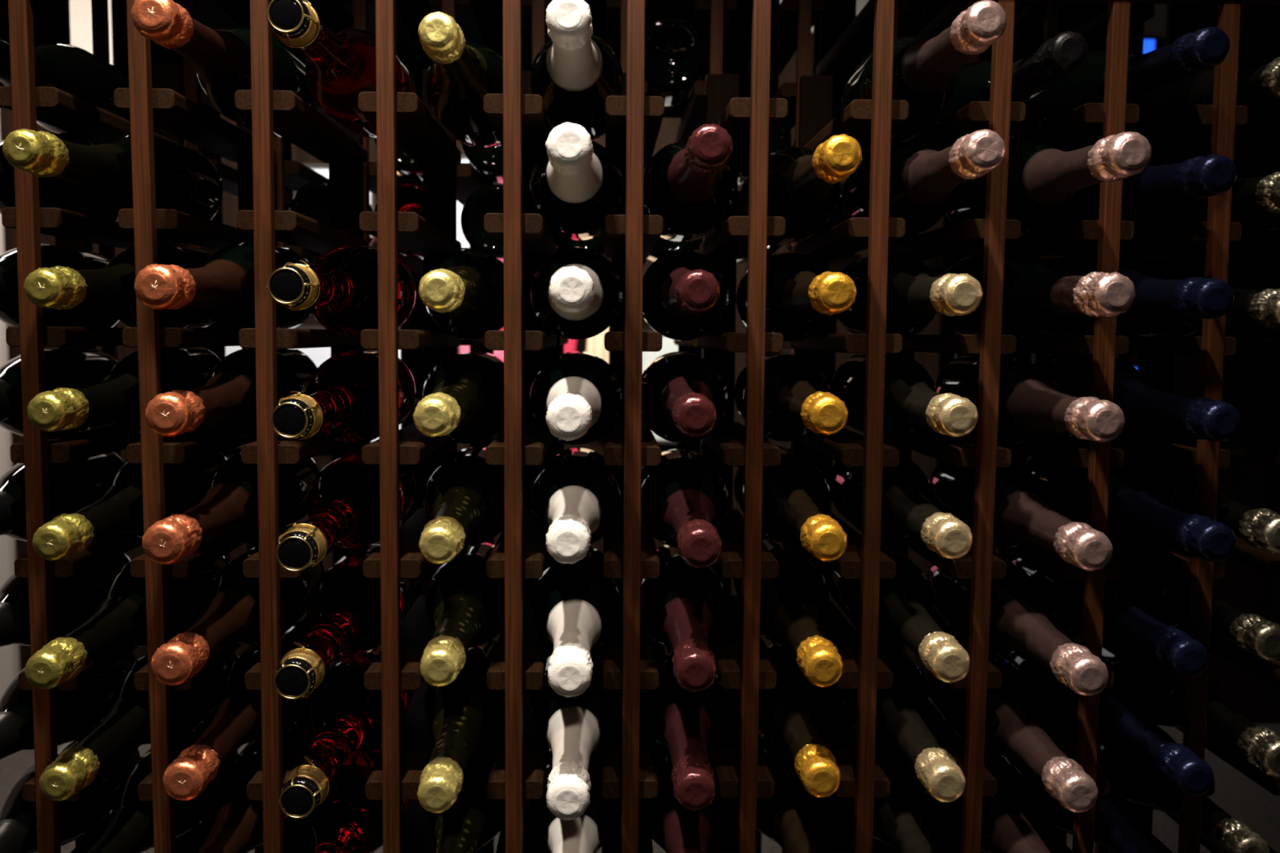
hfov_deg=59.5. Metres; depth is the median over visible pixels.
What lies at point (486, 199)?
wine bottle
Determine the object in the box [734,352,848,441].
champagne bottle
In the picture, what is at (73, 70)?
wine bottle
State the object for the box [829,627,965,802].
champagne bottle
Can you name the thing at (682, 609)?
champagne bottle
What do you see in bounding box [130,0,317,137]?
champagne bottle
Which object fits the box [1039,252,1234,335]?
champagne bottle
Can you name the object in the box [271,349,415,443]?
champagne bottle
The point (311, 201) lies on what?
wine bottle
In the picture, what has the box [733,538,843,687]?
champagne bottle
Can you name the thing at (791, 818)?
champagne bottle
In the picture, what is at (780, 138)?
wine bottle
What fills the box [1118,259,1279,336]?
champagne bottle
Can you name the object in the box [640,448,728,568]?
champagne bottle
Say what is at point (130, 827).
champagne bottle
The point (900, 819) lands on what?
champagne bottle
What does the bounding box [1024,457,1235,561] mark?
champagne bottle
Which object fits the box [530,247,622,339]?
champagne bottle
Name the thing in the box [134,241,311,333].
champagne bottle
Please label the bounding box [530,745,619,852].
champagne bottle
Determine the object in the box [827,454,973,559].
champagne bottle
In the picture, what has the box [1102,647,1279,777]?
champagne bottle
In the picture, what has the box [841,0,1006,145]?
champagne bottle
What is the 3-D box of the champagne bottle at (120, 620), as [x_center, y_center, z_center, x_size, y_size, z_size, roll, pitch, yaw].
[-0.463,0.170,1.015,0.087,0.088,0.319,0,5,-2]
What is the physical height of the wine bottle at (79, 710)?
0.087 m
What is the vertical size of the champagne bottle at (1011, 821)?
0.087 m
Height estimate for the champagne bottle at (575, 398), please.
0.087 m
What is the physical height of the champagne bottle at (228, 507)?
0.088 m
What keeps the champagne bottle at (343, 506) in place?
in the wine rack at (156, 104)
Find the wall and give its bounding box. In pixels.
[0,0,1167,699]
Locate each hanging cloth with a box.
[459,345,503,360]
[564,338,577,353]
[586,327,608,364]
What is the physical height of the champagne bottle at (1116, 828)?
0.087 m
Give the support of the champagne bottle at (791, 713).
in the wine rack at (156, 104)
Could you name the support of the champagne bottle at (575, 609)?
in the wine rack at (156, 104)
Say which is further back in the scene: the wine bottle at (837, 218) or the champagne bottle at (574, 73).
the wine bottle at (837, 218)
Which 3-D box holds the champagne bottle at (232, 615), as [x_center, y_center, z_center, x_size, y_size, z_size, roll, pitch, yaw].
[-0.370,0.170,1.022,0.088,0.087,0.318,0,5,-1]
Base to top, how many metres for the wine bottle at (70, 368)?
0.087 m
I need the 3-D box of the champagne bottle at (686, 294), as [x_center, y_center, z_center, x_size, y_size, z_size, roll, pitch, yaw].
[0.042,-0.122,1.014,0.088,0.088,0.319,0,5,0]
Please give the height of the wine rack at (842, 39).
2.240 m
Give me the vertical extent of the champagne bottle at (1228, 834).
0.087 m
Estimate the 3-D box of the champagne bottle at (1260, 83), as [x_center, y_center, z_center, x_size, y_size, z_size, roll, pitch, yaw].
[0.543,-0.324,1.075,0.088,0.092,0.320,0,5,-1]
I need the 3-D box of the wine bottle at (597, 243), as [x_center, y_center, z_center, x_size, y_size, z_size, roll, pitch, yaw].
[-0.074,-0.260,1.497,0.087,0.087,0.318,0,5,-2]
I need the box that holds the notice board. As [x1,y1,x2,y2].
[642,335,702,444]
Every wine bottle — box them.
[0,39,130,146]
[0,140,118,222]
[0,244,119,327]
[0,348,118,437]
[0,452,125,541]
[0,553,130,646]
[0,651,136,759]
[0,724,140,852]
[288,179,377,246]
[373,100,422,181]
[460,142,502,182]
[460,184,503,262]
[551,230,604,255]
[644,17,706,115]
[647,236,701,261]
[736,190,782,263]
[737,119,791,186]
[785,186,857,262]
[792,103,871,182]
[917,31,1088,135]
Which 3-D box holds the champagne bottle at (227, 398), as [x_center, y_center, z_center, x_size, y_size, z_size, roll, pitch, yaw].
[-0.366,-0.028,1.007,0.087,0.089,0.319,0,5,-2]
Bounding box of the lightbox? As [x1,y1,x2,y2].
[1142,35,1159,53]
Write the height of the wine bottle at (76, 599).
0.087 m
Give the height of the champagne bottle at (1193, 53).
0.089 m
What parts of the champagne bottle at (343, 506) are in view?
crown plate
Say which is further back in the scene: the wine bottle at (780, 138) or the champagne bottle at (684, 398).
the wine bottle at (780, 138)
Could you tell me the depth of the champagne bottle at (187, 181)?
0.97 m
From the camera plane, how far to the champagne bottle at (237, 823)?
1.02 m
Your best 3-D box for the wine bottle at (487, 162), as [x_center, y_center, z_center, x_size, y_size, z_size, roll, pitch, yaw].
[-0.176,-0.358,1.485,0.087,0.087,0.318,0,5,-2]
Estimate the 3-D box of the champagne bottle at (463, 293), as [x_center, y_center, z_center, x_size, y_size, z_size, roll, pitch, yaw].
[-0.162,-0.123,1.017,0.087,0.088,0.319,0,5,-2]
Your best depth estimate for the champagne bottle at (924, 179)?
0.97 m
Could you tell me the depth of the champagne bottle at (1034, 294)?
0.97 m
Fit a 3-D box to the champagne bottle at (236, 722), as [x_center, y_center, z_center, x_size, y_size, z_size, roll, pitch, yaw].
[-0.369,0.267,1.044,0.087,0.087,0.318,0,5,-2]
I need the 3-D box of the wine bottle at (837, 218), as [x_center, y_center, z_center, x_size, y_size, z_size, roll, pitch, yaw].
[0.235,-0.259,1.507,0.087,0.087,0.318,0,5,-2]
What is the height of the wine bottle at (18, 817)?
0.087 m
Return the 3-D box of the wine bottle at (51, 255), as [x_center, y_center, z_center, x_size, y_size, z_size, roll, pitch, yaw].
[-0.562,-0.124,0.995,0.086,0.086,0.318,0,5,-2]
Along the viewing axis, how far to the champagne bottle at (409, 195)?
1.34 m
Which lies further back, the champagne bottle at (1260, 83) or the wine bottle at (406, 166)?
the wine bottle at (406, 166)
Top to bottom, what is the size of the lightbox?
0.110 m
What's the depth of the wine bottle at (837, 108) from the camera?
1.34 m
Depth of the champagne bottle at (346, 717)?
1.00 m
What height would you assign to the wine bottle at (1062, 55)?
0.087 m
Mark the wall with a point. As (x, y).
(80, 11)
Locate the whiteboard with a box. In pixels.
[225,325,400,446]
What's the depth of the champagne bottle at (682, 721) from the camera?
1.01 m
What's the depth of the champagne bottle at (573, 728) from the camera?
0.99 m
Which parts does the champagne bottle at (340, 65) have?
crown plate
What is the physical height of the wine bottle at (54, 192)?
0.087 m
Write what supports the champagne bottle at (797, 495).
in the wine rack at (156, 104)
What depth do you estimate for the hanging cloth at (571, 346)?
4.10 m
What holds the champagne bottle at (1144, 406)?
in the wine rack at (156, 104)
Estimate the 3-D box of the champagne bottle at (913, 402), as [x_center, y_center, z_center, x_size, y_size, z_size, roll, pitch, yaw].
[0.247,-0.024,1.040,0.088,0.088,0.319,0,5,-1]
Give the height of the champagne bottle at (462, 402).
0.087 m
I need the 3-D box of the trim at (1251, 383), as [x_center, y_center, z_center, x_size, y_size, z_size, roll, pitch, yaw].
[0.572,-0.036,4.268,5.825,2.400,0.030,0,5,-2]
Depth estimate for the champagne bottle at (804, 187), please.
1.00 m
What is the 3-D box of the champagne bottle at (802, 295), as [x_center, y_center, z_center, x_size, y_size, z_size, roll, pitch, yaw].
[0.149,-0.121,1.028,0.086,0.088,0.319,0,5,-2]
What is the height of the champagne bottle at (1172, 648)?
0.088 m
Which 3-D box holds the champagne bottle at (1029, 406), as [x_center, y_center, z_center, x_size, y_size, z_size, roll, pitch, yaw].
[0.347,-0.020,1.007,0.088,0.088,0.319,0,5,-1]
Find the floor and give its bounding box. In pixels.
[0,724,1279,852]
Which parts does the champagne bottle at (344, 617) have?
crown plate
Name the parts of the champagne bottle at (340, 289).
crown plate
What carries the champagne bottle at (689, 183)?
in the wine rack at (156, 104)
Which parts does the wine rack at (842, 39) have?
rail, rail, rail, rail, rail, rail, rail, rail, rail, rail, rail, rail, rail, rail, rail, rail, rail, rail, rail, rail, rail, rail, rail, rail, rail, rail, rail, rail, rail, rail, rail, rail, rail, rail, rail, rail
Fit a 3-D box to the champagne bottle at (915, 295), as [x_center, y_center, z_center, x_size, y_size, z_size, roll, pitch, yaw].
[0.248,-0.123,1.034,0.088,0.088,0.319,0,5,-1]
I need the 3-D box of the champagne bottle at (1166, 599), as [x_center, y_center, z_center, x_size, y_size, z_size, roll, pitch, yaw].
[0.539,0.172,1.121,0.088,0.087,0.319,0,5,-1]
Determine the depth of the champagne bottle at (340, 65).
0.96 m
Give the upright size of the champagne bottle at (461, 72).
0.088 m
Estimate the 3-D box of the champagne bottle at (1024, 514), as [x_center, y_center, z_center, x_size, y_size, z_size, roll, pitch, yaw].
[0.345,0.078,1.020,0.088,0.089,0.319,0,5,0]
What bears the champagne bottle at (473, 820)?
in the wine rack at (156, 104)
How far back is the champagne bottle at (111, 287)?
0.96 m
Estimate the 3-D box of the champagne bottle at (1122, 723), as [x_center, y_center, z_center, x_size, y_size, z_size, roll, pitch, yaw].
[0.445,0.273,1.063,0.087,0.087,0.318,0,5,-3]
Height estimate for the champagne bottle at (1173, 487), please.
0.089 m
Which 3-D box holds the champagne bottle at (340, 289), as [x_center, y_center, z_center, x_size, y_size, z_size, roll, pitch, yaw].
[-0.268,-0.122,0.982,0.088,0.088,0.320,0,5,-1]
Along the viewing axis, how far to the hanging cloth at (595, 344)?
4.11 m
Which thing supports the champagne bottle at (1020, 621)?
in the wine rack at (156, 104)
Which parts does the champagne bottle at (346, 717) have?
crown plate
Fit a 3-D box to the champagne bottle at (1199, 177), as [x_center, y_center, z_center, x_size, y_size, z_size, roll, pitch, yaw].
[0.449,-0.224,1.034,0.087,0.091,0.320,0,5,-3]
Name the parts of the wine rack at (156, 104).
rail, rail, rail, rail, rail, rail, rail, rail, rail, rail, rail, rail, rail, rail, rail, rail, rail, rail, rail, rail, rail, rail, rail, rail, rail, rail, rail, rail, rail, rail, rail, rail, rail, rail, rail, rail, rail, rail, rail, rail, rail, rail, rail, rail, rail, rail, rail, rail, rail, rail, rail, rail, rail, rail, rail, rail, rail, rail, rail, rail, rail, rail, rail, rail, rail, rail, rail, rail, rail, rail, rail, rail, rail, rail, rail, rail, rail, rail, rail, rail, rail, rail, rail, rail, rail, rail, rail, rail, rail, rail, rail, rail, rail, rail, rail, rail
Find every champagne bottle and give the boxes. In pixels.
[2,128,222,220]
[23,243,214,328]
[24,555,227,689]
[26,346,221,434]
[32,452,226,560]
[39,652,236,800]
[87,720,238,852]
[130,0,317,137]
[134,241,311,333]
[142,453,319,564]
[145,348,317,438]
[151,543,324,685]
[162,626,329,800]
[197,722,298,852]
[265,0,417,138]
[266,244,415,337]
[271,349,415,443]
[273,543,415,699]
[275,446,415,572]
[278,644,415,818]
[311,744,409,852]
[373,182,422,259]
[413,351,503,444]
[417,11,502,147]
[417,639,505,813]
[418,249,503,339]
[418,447,504,564]
[419,542,504,686]
[427,736,505,852]
[529,122,623,239]
[529,351,622,444]
[530,0,623,140]
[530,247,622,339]
[530,448,621,564]
[530,546,621,697]
[530,644,620,820]
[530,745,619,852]
[638,737,723,852]
[639,640,724,811]
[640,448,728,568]
[640,544,726,692]
[641,351,728,443]
[642,249,728,340]
[643,123,734,242]
[733,445,847,561]
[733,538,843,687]
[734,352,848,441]
[735,635,840,797]
[736,252,857,342]
[738,133,862,245]
[756,730,824,852]
[826,539,969,683]
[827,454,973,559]
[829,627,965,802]
[830,353,977,440]
[835,252,982,339]
[835,725,938,852]
[840,128,1005,242]
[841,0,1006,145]
[920,634,1097,813]
[924,730,1051,852]
[926,550,1108,696]
[928,459,1112,571]
[934,354,1124,445]
[940,249,1135,341]
[946,131,1151,235]
[1001,717,1164,852]
[1007,633,1213,796]
[1008,551,1208,676]
[1018,26,1230,144]
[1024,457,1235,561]
[1032,353,1240,442]
[1035,154,1236,231]
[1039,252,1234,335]
[1097,723,1269,852]
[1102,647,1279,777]
[1111,553,1279,661]
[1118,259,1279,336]
[1123,455,1279,553]
[1124,57,1279,151]
[1133,160,1279,232]
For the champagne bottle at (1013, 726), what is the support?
in the wine rack at (156, 104)
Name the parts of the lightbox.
panel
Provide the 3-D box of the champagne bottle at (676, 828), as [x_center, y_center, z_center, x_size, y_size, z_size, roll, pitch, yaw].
[0.041,0.374,1.042,0.087,0.087,0.318,0,5,-2]
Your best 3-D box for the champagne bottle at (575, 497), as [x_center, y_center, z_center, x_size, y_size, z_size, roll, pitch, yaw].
[-0.060,0.077,1.008,0.087,0.087,0.318,0,5,-1]
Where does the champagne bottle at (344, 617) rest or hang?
in the wine rack at (156, 104)
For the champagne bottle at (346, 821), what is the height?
0.087 m
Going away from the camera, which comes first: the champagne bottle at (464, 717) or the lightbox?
the champagne bottle at (464, 717)
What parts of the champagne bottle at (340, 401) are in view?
crown plate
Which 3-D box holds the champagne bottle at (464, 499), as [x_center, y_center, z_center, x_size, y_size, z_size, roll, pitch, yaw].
[-0.162,0.076,1.018,0.087,0.087,0.318,0,5,-3]
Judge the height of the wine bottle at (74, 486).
0.087 m
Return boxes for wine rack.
[0,0,1279,852]
[0,0,1279,852]
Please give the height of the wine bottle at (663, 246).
0.087 m
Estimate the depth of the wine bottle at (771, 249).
1.35 m
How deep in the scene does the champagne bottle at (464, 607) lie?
1.02 m
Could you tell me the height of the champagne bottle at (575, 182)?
0.087 m
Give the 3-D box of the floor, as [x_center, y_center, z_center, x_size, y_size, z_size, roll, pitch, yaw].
[-0.030,1.420,1.420,7.200,0.050,5.900,0,5,-2]
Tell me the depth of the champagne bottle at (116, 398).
0.97 m
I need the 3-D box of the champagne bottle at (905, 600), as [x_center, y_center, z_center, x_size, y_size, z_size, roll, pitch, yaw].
[0.244,0.173,1.051,0.088,0.088,0.319,0,5,0]
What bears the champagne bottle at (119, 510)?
in the wine rack at (156, 104)

